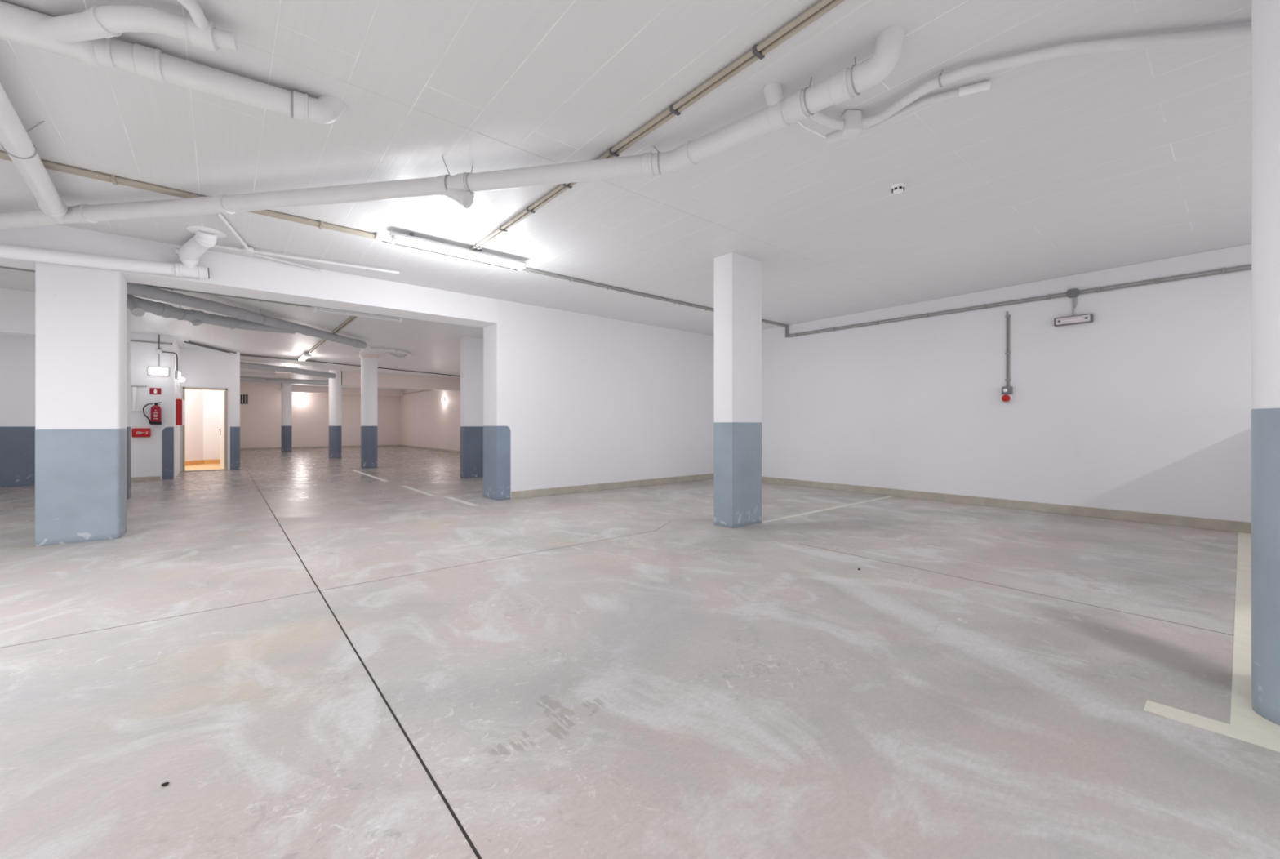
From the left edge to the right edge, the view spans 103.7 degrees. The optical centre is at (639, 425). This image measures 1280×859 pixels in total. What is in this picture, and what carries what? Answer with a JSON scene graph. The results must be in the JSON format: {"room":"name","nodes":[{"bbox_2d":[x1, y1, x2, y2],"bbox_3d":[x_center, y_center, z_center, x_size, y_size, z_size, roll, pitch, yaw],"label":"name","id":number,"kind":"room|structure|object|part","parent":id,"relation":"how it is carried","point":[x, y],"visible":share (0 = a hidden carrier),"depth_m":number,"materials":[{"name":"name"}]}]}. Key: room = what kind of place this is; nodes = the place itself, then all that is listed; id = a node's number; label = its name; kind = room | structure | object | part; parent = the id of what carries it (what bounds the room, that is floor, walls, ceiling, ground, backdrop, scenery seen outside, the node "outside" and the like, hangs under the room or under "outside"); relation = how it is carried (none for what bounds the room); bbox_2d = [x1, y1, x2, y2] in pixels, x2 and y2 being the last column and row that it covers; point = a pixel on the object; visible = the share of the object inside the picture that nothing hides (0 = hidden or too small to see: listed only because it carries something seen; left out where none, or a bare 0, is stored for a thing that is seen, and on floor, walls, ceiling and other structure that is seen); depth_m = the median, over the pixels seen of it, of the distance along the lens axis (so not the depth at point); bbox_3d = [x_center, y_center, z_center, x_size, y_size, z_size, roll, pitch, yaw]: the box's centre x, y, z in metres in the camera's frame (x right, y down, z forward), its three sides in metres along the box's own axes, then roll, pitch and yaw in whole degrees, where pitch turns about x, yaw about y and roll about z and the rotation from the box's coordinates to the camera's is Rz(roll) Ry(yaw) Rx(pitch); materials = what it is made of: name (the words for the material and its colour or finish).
{"room":"parking garage","nodes":[
{"label":"parking garage","id":0,"kind":"room"},
{"bbox_2d":[0,332,174,479],"bbox_3d":[-12.988,-0.384,8.113,8.050,3.007,0.300,0,0,-40],"label":"wall","id":1,"kind":"structure","parent":0,"point":[17,353],"depth_m":10.21,"materials":[{"name":"white paint"}]},
{"bbox_2d":[0,426,35,487],"bbox_3d":[-13.371,0.570,7.596,6.800,1.100,0.004,0,0,-40],"label":"trim","id":2,"kind":"structure","parent":1,"relation":"attached to","point":[17,444],"depth_m":9.22,"materials":[{"name":"blue paint"}]},
{"bbox_2d":[130,385,146,410],"bbox_3d":[-10.237,-0.554,10.161,0.401,0.523,0.026,0,0,-40],"label":"wall bracket","id":3,"kind":"object","parent":1,"relation":"attached to","point":[134,387],"visible":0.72,"depth_m":10.16,"materials":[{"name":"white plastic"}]},
{"bbox_3d":[-10.237,-0.795,10.161,0.401,0.041,0.022,0,0,-40],"label":"rail","id":4,"kind":"part","parent":3,"relation":"part of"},
{"bbox_2d":[131,427,151,436],"bbox_3d":[-10.151,0.145,10.237,0.270,0.180,0.073,0,0,-40],"label":"sign","id":5,"kind":"object","parent":1,"relation":"attached to","point":[136,432],"visible":1,"depth_m":10.21,"materials":[{"name":"red plastic"}]},
{"bbox_2d":[130,475,160,480],"bbox_3d":[-10.355,1.085,10.104,1.045,0.070,0.015,0,0,-40],"label":"baseboard","id":6,"kind":"structure","parent":1,"relation":"attached to","point":[154,477],"depth_m":10.29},
{"bbox_2d":[130,340,172,344],"bbox_3d":[-10.666,-1.715,9.835,2.222,0.035,0.040,0,0,-40],"label":"conduit","id":7,"kind":"object","parent":1,"relation":"attached to","point":[131,340],"visible":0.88,"depth_m":10.34,"materials":[{"name":"grey metal"}]},
{"bbox_2d":[142,401,161,424],"bbox_3d":[-9.958,-0.253,10.289,0.180,0.467,0.260,0,0,17],"label":"fire extinguisher","id":8,"kind":"object","parent":1,"relation":"attached to","point":[155,411],"visible":1,"depth_m":10.27,"materials":[{"name":"red paint"}]},
{"bbox_2d":[149,387,160,394],"bbox_3d":[-10.013,-0.710,10.392,0.170,0.130,0.010,0,0,-40],"label":"fire sign","id":9,"kind":"object","parent":1,"relation":"attached to","point":[152,390],"visible":1,"depth_m":10.39,"materials":[{"name":"red paint"}]},
{"bbox_2d":[147,366,168,375],"bbox_3d":[-9.956,-1.120,10.402,0.310,0.170,0.070,0,0,-40],"label":"light","id":10,"kind":"object","parent":1,"relation":"attached to","point":[152,371],"visible":1,"depth_m":10.38,"materials":[{"name":"white plastic"}]},
{"bbox_2d":[155,334,177,370],"bbox_3d":[-9.871,-1.524,10.515,0.130,0.711,0.362,0,0,28],"label":"conduit","id":11,"kind":"object","parent":1,"relation":"attached to","point":[158,351],"visible":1,"depth_m":10.42,"materials":[{"name":"white metal"}]},
{"bbox_3d":[-9.961,-1.728,10.416,0.017,0.305,0.018,0,0,-40],"label":"stem","id":12,"kind":"part","parent":11,"relation":"part of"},
{"bbox_2d":[162,426,173,479],"bbox_3d":[-9.870,0.575,10.518,0.180,1.090,0.004,0,0,-40],"label":"trim","id":13,"kind":"structure","parent":1,"relation":"attached to","point":[167,432],"depth_m":10.52,"materials":[{"name":"blue paint"}]},
{"bbox_2d":[174,337,179,477],"bbox_3d":[-10.650,-0.384,11.398,0.250,3.007,1.750,0,0,-40],"label":"wall","id":14,"kind":"structure","parent":0,"point":[176,345],"depth_m":11.26,"materials":[{"name":"white paint"}]},
{"bbox_2d":[174,370,180,379],"bbox_3d":[-10.093,-1.100,10.984,0.075,0.170,0.320,0,0,-40],"label":"light","id":15,"kind":"object","parent":14,"relation":"attached to","point":[177,374],"visible":1,"depth_m":10.86,"materials":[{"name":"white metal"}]},
{"bbox_2d":[175,392,184,425],"bbox_3d":[-10.266,-0.365,11.230,0.125,0.710,0.480,0,0,-40],"label":"cabinet","id":16,"kind":"object","parent":14,"relation":"attached to","point":[180,403],"visible":1,"depth_m":11.05,"materials":[{"name":"red metal"}]},
{"bbox_3d":[-10.228,-0.295,11.262,0.025,0.550,0.460,0,0,-40],"label":"door","id":17,"kind":"part","parent":16,"relation":"part of","materials":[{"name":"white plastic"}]},
{"bbox_2d":[178,377,185,382],"bbox_3d":[-10.788,-1.080,11.837,0.120,0.120,0.120,0,0,-40],"label":"globe light","id":18,"kind":"object","parent":14,"relation":"attached to","point":[182,379],"visible":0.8,"depth_m":11.81,"materials":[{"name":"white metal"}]},
{"bbox_2d":[185,389,203,461],"bbox_3d":[-12.628,-0.384,12.809,2.220,3.007,2.550,0,0,-40],"label":"wall","id":19,"kind":"structure","parent":0,"point":[193,397],"depth_m":14.20,"materials":[{"name":"white paint"}]},
{"bbox_2d":[203,389,225,459],"bbox_3d":[-13.254,-0.384,14.012,2.800,3.007,0.100,0,0,-40],"label":"door","id":20,"kind":"structure","parent":0,"point":[211,398],"depth_m":14.62,"materials":[{"name":"white paint"}]},
{"bbox_2d":[185,459,220,465],"bbox_3d":[-12.555,1.049,13.055,0.435,0.118,3.699,0,0,7],"label":"baseboard","id":21,"kind":"structure","parent":20,"relation":"attached to","point":[202,461],"depth_m":14.41,"materials":[{"name":"orange wood"}]},
{"bbox_2d":[240,386,399,448],"bbox_3d":[-16.916,-0.384,24.175,11.000,3.007,0.200,0,0,-40],"label":"wall","id":22,"kind":"structure","parent":0,"point":[260,419],"depth_m":24.59,"materials":[{"name":"white paint"}]},
{"bbox_2d":[240,394,248,404],"bbox_3d":[-18.140,-1.200,23.004,0.340,0.420,0.030,0,0,-40],"label":"air vent","id":23,"kind":"object","parent":22,"relation":"in","point":[243,397],"visible":0.86,"depth_m":23.02,"materials":[{"name":"black metal"}]},
{"bbox_2d":[295,395,306,404],"bbox_3d":[-16.452,-1.225,24.400,0.430,0.430,0.050,0,0,-40],"label":"wall light","id":24,"kind":"object","parent":22,"relation":"attached to","point":[300,400],"visible":1,"depth_m":24.38,"materials":[{"name":"white metal"}]},
{"bbox_2d":[240,444,399,449],"bbox_3d":[-15.738,1.075,25.019,7.110,0.090,0.015,0,0,-40],"label":"baseboard","id":25,"kind":"structure","parent":22,"relation":"attached to","point":[397,445],"depth_m":24.57,"materials":[{"name":"beige tile"}]},
{"bbox_2d":[291,385,404,395],"bbox_3d":[-14.785,-1.734,25.367,5.200,0.307,0.700,0,0,-40],"label":"ceiling beam","id":26,"kind":"structure","parent":22,"relation":"attached to","point":[295,388],"depth_m":25.01,"materials":[{"name":"white paint"}]},
{"bbox_2d":[400,388,460,450],"bbox_3d":[-5.997,-0.384,19.049,0.200,3.007,21.663,0,0,-40],"label":"wall","id":27,"kind":"structure","parent":0,"point":[426,420],"depth_m":23.28,"materials":[{"name":"white paint"}]},
{"bbox_2d":[403,389,431,394],"bbox_3d":[-7.564,-1.660,20.528,0.312,0.039,17.216,0,0,-40],"label":"conduit","id":28,"kind":"object","parent":27,"relation":"attached to","point":[427,389],"visible":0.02,"depth_m":24.77,"materials":[{"name":"grey metal"}]},
{"bbox_2d":[400,444,460,453],"bbox_3d":[-6.073,1.075,18.973,0.015,0.090,21.643,0,0,-40],"label":"baseboard","id":29,"kind":"structure","parent":27,"relation":"attached to","point":[407,446],"depth_m":23.18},
{"bbox_2d":[483,299,714,498],"bbox_3d":[-0.358,-0.384,9.310,5.040,3.007,0.518,0,0,-40],"label":"wall","id":30,"kind":"structure","parent":0,"point":[582,398],"depth_m":8.66,"materials":[{"name":"white paint"}]},
{"bbox_2d":[483,426,497,500],"bbox_3d":[-2.299,0.562,7.701,0.003,1.115,0.503,0,0,-40],"label":"trim","id":31,"kind":"structure","parent":30,"relation":"attached to","point":[490,433],"depth_m":7.69,"materials":[{"name":"blue paint"}]},
{"bbox_2d":[497,426,511,500],"bbox_3d":[-2.053,0.562,7.580,0.220,1.115,0.004,0,0,-40],"label":"trim","id":32,"kind":"structure","parent":30,"relation":"attached to","point":[504,433],"depth_m":7.58,"materials":[{"name":"blue paint"}]},
{"bbox_2d":[0,0,1251,390],"bbox_3d":[-6.915,-1.937,7.905,17.510,0.100,39.000,0,0,-40],"label":"ceiling","id":33,"kind":"structure","parent":0,"point":[1070,165],"depth_m":3.44,"materials":[{"name":"paint"}]},
{"bbox_2d":[0,83,67,222],"bbox_3d":[-3.969,-1.783,3.271,0.206,0.216,2.510,0,0,-43],"label":"drain pipe","id":34,"kind":"object","parent":33,"relation":"attached to","point":[15,140],"visible":0.99,"depth_m":3.23,"materials":[{"name":"white paint"}]},
{"bbox_2d":[0,288,130,342],"bbox_3d":[-10.892,-1.589,5.335,7.710,0.597,0.310,0,0,-40],"label":"ceiling beam","id":35,"kind":"structure","parent":33,"relation":"attached to","point":[17,307],"depth_m":7.01,"materials":[{"name":"white paint"}]},
{"bbox_2d":[0,225,226,279],"bbox_3d":[-6.013,-1.666,3.733,4.552,0.527,0.827,0,0,-40],"label":"drain pipe","id":36,"kind":"object","parent":33,"relation":"attached to","point":[204,238],"visible":1,"depth_m":4.88,"materials":[{"name":"white paint"}]},
{"bbox_3d":[-4.794,-1.810,5.230,0.056,0.060,0.056,0,0,-40],"label":"vent knob","id":37,"kind":"part","parent":36,"relation":"part of","materials":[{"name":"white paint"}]},
{"bbox_2d":[0,266,311,307],"bbox_3d":[-7.400,-1.839,5.801,6.070,0.049,0.070,0,0,-40],"label":"conduit","id":38,"kind":"object","parent":33,"relation":"attached to","point":[2,267],"visible":0.52,"depth_m":6.97,"materials":[{"name":"grey metal"}]},
{"bbox_2d":[0,0,347,124],"bbox_3d":[-2.668,-1.844,1.861,2.802,0.229,1.004,0,0,-33],"label":"drain pipe","id":39,"kind":"object","parent":33,"relation":"attached to","point":[86,37],"visible":1,"depth_m":2.34,"materials":[{"name":"white paint"}]},
{"bbox_2d":[0,151,377,239],"bbox_3d":[-4.967,-1.869,3.018,6.240,0.038,0.120,0,0,-40],"label":"conduit","id":40,"kind":"object","parent":33,"relation":"attached to","point":[111,178],"visible":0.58,"depth_m":3.97,"materials":[{"name":"grey metal"}]},
{"bbox_2d":[126,296,296,333],"bbox_3d":[-6.570,-1.692,7.608,0.376,0.390,2.807,0,0,13],"label":"drain pipe","id":41,"kind":"object","parent":33,"relation":"attached to","point":[197,317],"visible":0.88,"depth_m":7.54,"materials":[{"name":"plastic"}]},
{"bbox_2d":[126,293,145,316],"bbox_3d":[-6.645,-1.597,6.488,0.619,0.416,0.274,0,0,3],"label":"pipe stub","id":42,"kind":"object","parent":41,"relation":"attached to","point":[132,304],"visible":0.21,"depth_m":6.41,"materials":[{"name":"grey plastic"}]},
{"bbox_2d":[0,224,497,328],"bbox_3d":[-6.894,-1.710,3.868,11.970,0.355,0.500,0,0,-40],"label":"ceiling beam","id":43,"kind":"structure","parent":33,"relation":"attached to","point":[230,274],"depth_m":5.82,"materials":[{"name":"white paint"}]},
{"bbox_2d":[126,282,370,355],"bbox_3d":[-6.237,-1.739,8.614,0.468,0.295,5.697,0,0,3],"label":"drain pipe","id":44,"kind":"object","parent":33,"relation":"attached to","point":[135,289],"visible":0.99,"depth_m":7.63,"materials":[{"name":"plastic"}]},
{"bbox_2d":[359,343,370,355],"bbox_3d":[-6.107,-1.700,11.162,0.220,0.218,0.673,0,0,-29],"label":"pipe","id":45,"kind":"object","parent":44,"relation":"attached to","point":[363,350],"depth_m":11.16,"materials":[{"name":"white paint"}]},
{"bbox_2d":[240,381,281,388],"bbox_3d":[-15.801,-1.734,20.775,1.585,0.307,0.250,0,0,-40],"label":"ceiling beam","id":46,"kind":"structure","parent":33,"relation":"attached to","point":[242,384],"depth_m":20.75,"materials":[{"name":"white paint"}]},
{"bbox_2d":[275,371,291,378],"bbox_3d":[-13.472,-1.833,19.041,0.368,0.107,5.172,0,0,-33],"label":"ceiling beam","id":47,"kind":"structure","parent":33,"relation":"attached to","point":[280,375],"depth_m":17.78,"materials":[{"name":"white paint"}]},
{"bbox_2d":[240,376,328,385],"bbox_3d":[-12.214,-1.685,18.604,4.574,0.404,0.740,0,0,-15],"label":"drain pipe","id":48,"kind":"object","parent":33,"relation":"attached to","point":[251,379],"visible":0.53,"depth_m":18.42,"materials":[{"name":"plastic"}]},
{"bbox_2d":[240,361,335,378],"bbox_3d":[-10.850,-1.739,15.669,0.330,0.296,2.881,0,0,23],"label":"drain pipe","id":49,"kind":"object","parent":33,"relation":"attached to","point":[242,365],"visible":0.98,"depth_m":15.37,"materials":[{"name":"plastic"}]},
{"bbox_2d":[297,352,311,360],"bbox_3d":[-8.930,-1.831,13.387,0.170,0.112,1.300,0,0,-40],"label":"lamp","id":50,"kind":"object","parent":33,"relation":"attached to","point":[306,355],"visible":1,"depth_m":13.22,"materials":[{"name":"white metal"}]},
{"bbox_2d":[212,213,399,274],"bbox_3d":[-3.733,-1.851,5.445,0.972,0.059,1.872,0,0,26],"label":"pipe","id":51,"kind":"object","parent":33,"relation":"attached to","point":[247,251],"visible":0.99,"depth_m":5.48,"materials":[{"name":"white paint"}]},
{"bbox_2d":[184,341,460,376],"bbox_3d":[-8.832,-1.851,15.450,1.386,0.033,8.933,0,0,23],"label":"conduit","id":52,"kind":"object","parent":33,"relation":"attached to","point":[188,342],"visible":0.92,"depth_m":13.71,"materials":[{"name":"grey metal"}]},
{"bbox_2d":[307,315,357,352],"bbox_3d":[-6.541,-1.871,10.594,0.082,0.031,5.950,0,0,-40],"label":"conduit","id":53,"kind":"object","parent":33,"relation":"attached to","point":[350,318],"visible":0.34,"depth_m":9.75,"materials":[{"name":"grey metal"}]},
{"bbox_2d":[311,306,403,322],"bbox_3d":[-4.571,-1.831,8.194,1.320,0.112,0.170,0,0,-40],"label":"lamp","id":54,"kind":"object","parent":33,"relation":"attached to","point":[398,319],"visible":0.87,"depth_m":8.13,"materials":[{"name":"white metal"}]},
{"bbox_2d":[356,346,411,359],"bbox_3d":[-6.257,-1.837,12.725,0.783,0.099,1.675,0,0,8],"label":"pipe","id":55,"kind":"object","parent":33,"relation":"attached to","point":[408,354],"visible":0.95,"depth_m":12.37,"materials":[{"name":"white paint"}]},
{"bbox_2d":[342,371,460,391],"bbox_3d":[-8.784,-1.643,18.913,4.255,0.487,0.300,0,0,-40],"label":"ceiling beam","id":56,"kind":"structure","parent":33,"relation":"attached to","point":[348,378],"depth_m":18.81,"materials":[{"name":"white paint"}]},
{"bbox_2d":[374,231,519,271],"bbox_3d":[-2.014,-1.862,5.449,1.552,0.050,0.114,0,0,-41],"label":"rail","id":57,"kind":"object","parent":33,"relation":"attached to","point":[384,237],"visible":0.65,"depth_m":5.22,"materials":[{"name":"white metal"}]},
{"bbox_2d":[0,25,905,229],"bbox_3d":[-2.155,-1.754,3.679,7.286,0.330,0.731,0,0,15],"label":"drain pipe","id":58,"kind":"object","parent":33,"relation":"attached to","point":[780,111],"visible":1,"depth_m":3.47,"materials":[{"name":"white paint"}]},
{"bbox_2d":[388,231,526,271],"bbox_3d":[-1.853,-1.829,5.272,1.420,0.117,0.150,0,0,-40],"label":"lamp","id":59,"kind":"object","parent":33,"relation":"attached to","point":[397,237],"visible":0.99,"depth_m":5.19,"materials":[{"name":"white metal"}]},
{"bbox_2d":[516,266,788,337],"bbox_3d":[0.662,-1.774,7.716,5.504,0.227,0.084,0,0,-40],"label":"conduit","id":60,"kind":"object","parent":33,"relation":"attached to","point":[527,269],"visible":0.9,"depth_m":6.98,"materials":[{"name":"grey metal"}]},
{"bbox_2d":[470,0,844,250],"bbox_3d":[0.520,-1.848,2.591,0.084,0.068,7.312,0,0,-40],"label":"conduit","id":61,"kind":"object","parent":33,"relation":"attached to","point":[820,8],"visible":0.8,"depth_m":2.80,"materials":[{"name":"grey metal"}]},
{"bbox_2d":[890,182,906,193],"bbox_3d":[2.037,-1.867,3.967,0.110,0.055,0.110,0,0,-40],"label":"smoke detector","id":62,"kind":"object","parent":33,"relation":"attached to","point":[898,188],"visible":1,"depth_m":3.94,"materials":[{"name":"white plastic"}]},
{"bbox_2d":[797,23,1251,144],"bbox_3d":[2.499,-1.831,2.542,3.365,0.162,0.446,0,0,18],"label":"pipe manifold","id":63,"kind":"object","parent":33,"relation":"attached to","point":[851,122],"visible":0.98,"depth_m":2.57,"materials":[{"name":"white paint"}]},
{"bbox_2d":[0,445,1279,858],"bbox_3d":[-6.915,1.214,7.905,17.510,0.212,39.000,0,0,-40],"label":"floor","id":64,"kind":"structure","parent":0,"point":[691,686],"depth_m":2.23,"materials":[{"name":"concrete"}]},
{"bbox_2d":[35,261,126,546],"bbox_3d":[-5.530,-0.206,5.006,0.550,2.652,0.503,0,0,-40],"label":"pillar","id":65,"kind":"structure","parent":64,"relation":"on","point":[81,311],"depth_m":4.81,"materials":[{"name":"white paint"}]},
{"bbox_2d":[126,341,130,498],"bbox_3d":[-8.165,-0.085,7.612,0.619,2.410,0.352,0,0,-40],"label":"pillar","id":66,"kind":"structure","parent":64,"relation":"on","point":[128,344],"depth_m":7.74,"materials":[{"name":"white paint"}]},
{"bbox_2d":[160,782,168,786],"bbox_3d":[-1.477,1.115,1.564,0.020,0.008,0.013,0,0,-40],"label":"clump","id":67,"kind":"object","parent":64,"relation":"on","point":[165,783],"visible":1,"depth_m":1.56,"materials":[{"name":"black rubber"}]},
{"bbox_2d":[179,346,239,471],"bbox_3d":[-10.839,-0.384,12.510,1.385,3.007,0.200,0,0,-40],"label":"wall","id":68,"kind":"structure","parent":64,"relation":"on","point":[199,367],"depth_m":12.57,"materials":[{"name":"white paint"}]},
{"bbox_2d":[182,386,226,471],"bbox_3d":[-11.056,0.095,12.810,0.835,2.050,1.038,0,0,-40],"label":"door frame","id":69,"kind":"structure","parent":68,"relation":"attached to","point":[223,429],"depth_m":12.68,"materials":[{"name":"white wood"}]},
{"bbox_2d":[230,426,239,469],"bbox_3d":[-10.319,0.575,12.818,0.198,1.090,0.013,0,0,-40],"label":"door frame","id":70,"kind":"structure","parent":68,"relation":"attached to","point":[234,431],"depth_m":12.81,"materials":[{"name":"blue paint"}]},
{"bbox_2d":[280,382,292,452],"bbox_3d":[-15.031,-0.384,21.385,0.374,3.007,0.374,0,0,-40],"label":"square pillar","id":71,"kind":"structure","parent":64,"relation":"on","point":[286,389],"depth_m":21.25,"materials":[{"name":"white paint"}]},
{"bbox_2d":[0,530,653,648],"bbox_3d":[-4.273,1.120,1.656,11.560,0.002,0.005,0,0,-40],"label":"joint","id":72,"kind":"object","parent":64,"relation":"on","point":[651,531],"visible":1,"depth_m":3.23,"materials":[{"name":"grey concrete"}]},
{"bbox_2d":[328,370,342,457],"bbox_3d":[-10.536,-0.384,17.387,0.384,3.007,0.384,0,0,-40],"label":"square pillar","id":73,"kind":"structure","parent":64,"relation":"on","point":[335,384],"depth_m":17.23,"materials":[{"name":"white paint"}]},
{"bbox_2d":[246,469,481,858],"bbox_3d":[-2.904,1.120,4.284,0.008,0.002,22.300,0,0,-40],"label":"joint","id":74,"kind":"object","parent":64,"relation":"on","point":[478,856],"visible":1,"depth_m":1.83,"materials":[{"name":"grey concrete"}]},
{"bbox_2d":[358,353,379,467],"bbox_3d":[-7.223,-0.384,13.418,0.490,3.007,0.490,0,0,-40],"label":"pillar","id":75,"kind":"structure","parent":64,"relation":"on","point":[369,428],"depth_m":13.26,"materials":[{"name":"white paint"}]},
{"bbox_2d":[351,469,387,481],"bbox_3d":[-6.171,1.120,11.391,0.080,0.002,3.400,0,0,-40],"label":"parking line","id":76,"kind":"object","parent":64,"relation":"on","point":[371,476],"visible":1,"depth_m":11.06,"materials":[{"name":"paint"}]},
{"bbox_2d":[400,485,434,496],"bbox_3d":[-3.850,1.120,8.672,0.080,0.002,1.750,0,0,-40],"label":"parking line","id":77,"kind":"object","parent":64,"relation":"on","point":[406,486],"visible":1,"depth_m":8.58,"materials":[{"name":"paint"}]},
{"bbox_2d":[444,496,477,506],"bbox_3d":[-2.664,1.120,7.454,0.100,0.002,1.140,0,0,-40],"label":"parking line","id":78,"kind":"object","parent":64,"relation":"on","point":[447,497],"visible":1,"depth_m":7.38,"materials":[{"name":"paint"}]},
{"bbox_2d":[460,336,483,478],"bbox_3d":[-3.275,-0.384,11.151,1.348,3.007,0.241,0,0,-40],"label":"pillar","id":79,"kind":"structure","parent":64,"relation":"on","point":[471,348],"depth_m":10.74,"materials":[{"name":"white paint"}]},
{"bbox_2d":[713,252,761,528],"bbox_3d":[1.121,-0.384,5.747,0.528,3.007,0.272,0,0,-40],"label":"pillar","id":80,"kind":"structure","parent":64,"relation":"on","point":[737,424],"depth_m":5.60,"materials":[{"name":"white paint"}]},
{"bbox_2d":[761,495,893,522],"bbox_3d":[2.710,1.120,6.898,3.380,0.002,0.080,0,0,-40],"label":"parking line","id":81,"kind":"object","parent":64,"relation":"on","point":[868,500],"visible":0.86,"depth_m":6.64,"materials":[{"name":"paint"}]},
{"bbox_2d":[801,543,1234,635],"bbox_3d":[2.340,1.120,3.724,0.007,0.002,2.681,0,0,-38],"label":"joint","id":82,"kind":"object","parent":64,"relation":"on","point":[802,544],"visible":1,"depth_m":3.30,"materials":[{"name":"grey concrete"}]},
{"bbox_2d":[1143,699,1279,751],"bbox_3d":[2.392,1.119,1.573,0.109,0.003,1.150,0,0,-40],"label":"parking line","id":83,"kind":"object","parent":64,"relation":"on","point":[1255,738],"visible":1,"depth_m":1.87,"materials":[{"name":"beige paint"}]},
{"bbox_2d":[1230,532,1279,738],"bbox_3d":[4.312,1.119,3.487,5.290,0.003,0.230,0,0,-40],"label":"parking line","id":84,"kind":"object","parent":64,"relation":"on","point":[1242,715],"visible":0.55,"depth_m":2.44,"materials":[{"name":"beige paint"}]},
{"bbox_2d":[1251,0,1279,725],"bbox_3d":[2.740,-0.387,1.879,0.588,3.014,0.578,0,0,-40],"label":"pillar","id":85,"kind":"structure","parent":64,"relation":"on","point":[1265,14],"depth_m":1.92,"materials":[{"name":"white paint"}]},
{"bbox_2d":[761,243,1251,522],"bbox_3d":[6.836,-0.384,4.817,0.250,3.007,16.637,0,0,-40],"label":"wall","id":86,"kind":"structure","parent":0,"point":[1144,406],"depth_m":6.54,"materials":[{"name":"white paint"}]},
{"bbox_2d":[761,476,1251,533],"bbox_3d":[6.894,1.062,4.539,0.018,0.115,16.137,0,0,-40],"label":"baseboard","id":87,"kind":"structure","parent":86,"relation":"attached to","point":[1158,518],"depth_m":6.52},
{"bbox_2d":[1001,386,1012,402],"bbox_3d":[4.949,-0.420,6.793,0.117,0.210,0.110,0,0,-40],"label":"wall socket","id":88,"kind":"object","parent":86,"relation":"attached to","point":[1006,392],"visible":1,"depth_m":6.77,"materials":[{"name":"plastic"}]},
{"bbox_2d":[1001,394,1010,401],"bbox_3d":[4.928,-0.367,6.775,0.062,0.096,0.096,0,0,-40],"label":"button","id":89,"kind":"object","parent":88,"relation":"attached to","point":[1005,397],"depth_m":6.76,"materials":[{"name":"plastic"}]},
{"bbox_2d":[1004,311,1010,386],"bbox_3d":[4.985,-1.030,6.816,0.022,1.040,0.056,0,0,-40],"label":"conduit","id":90,"kind":"object","parent":86,"relation":"attached to","point":[1007,316],"visible":1,"depth_m":6.82,"materials":[{"name":"grey metal"}]},
{"bbox_2d":[786,263,1251,337],"bbox_3d":[6.445,-1.642,5.065,0.026,0.146,11.520,0,0,-40],"label":"conduit","id":91,"kind":"object","parent":86,"relation":"attached to","point":[1224,272],"visible":0.98,"depth_m":6.47,"materials":[{"name":"grey metal"}]},
{"bbox_2d":[1066,288,1079,315],"bbox_3d":[5.410,-1.538,6.286,0.058,0.335,0.110,0,0,-40],"label":"junction box","id":92,"kind":"object","parent":86,"relation":"attached to","point":[1071,293],"visible":1,"depth_m":6.27,"materials":[{"name":"grey plastic"}]},
{"bbox_3d":[5.390,-1.655,6.269,0.006,0.086,0.095,0,0,-40],"label":"lid","id":93,"kind":"part","parent":92,"relation":"part of","materials":[{"name":"grey plastic"}]},
{"bbox_3d":[5.421,-1.488,6.295,0.017,0.235,0.017,0,0,-40],"label":"stem","id":94,"kind":"part","parent":92,"relation":"part of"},
{"bbox_2d":[1053,313,1093,326],"bbox_3d":[5.401,-1.315,6.271,0.090,0.104,0.370,0,0,-40],"label":"emergency light","id":95,"kind":"object","parent":86,"relation":"attached to","point":[1088,317],"visible":1,"depth_m":6.24,"materials":[{"name":"grey plastic"}]}
]}

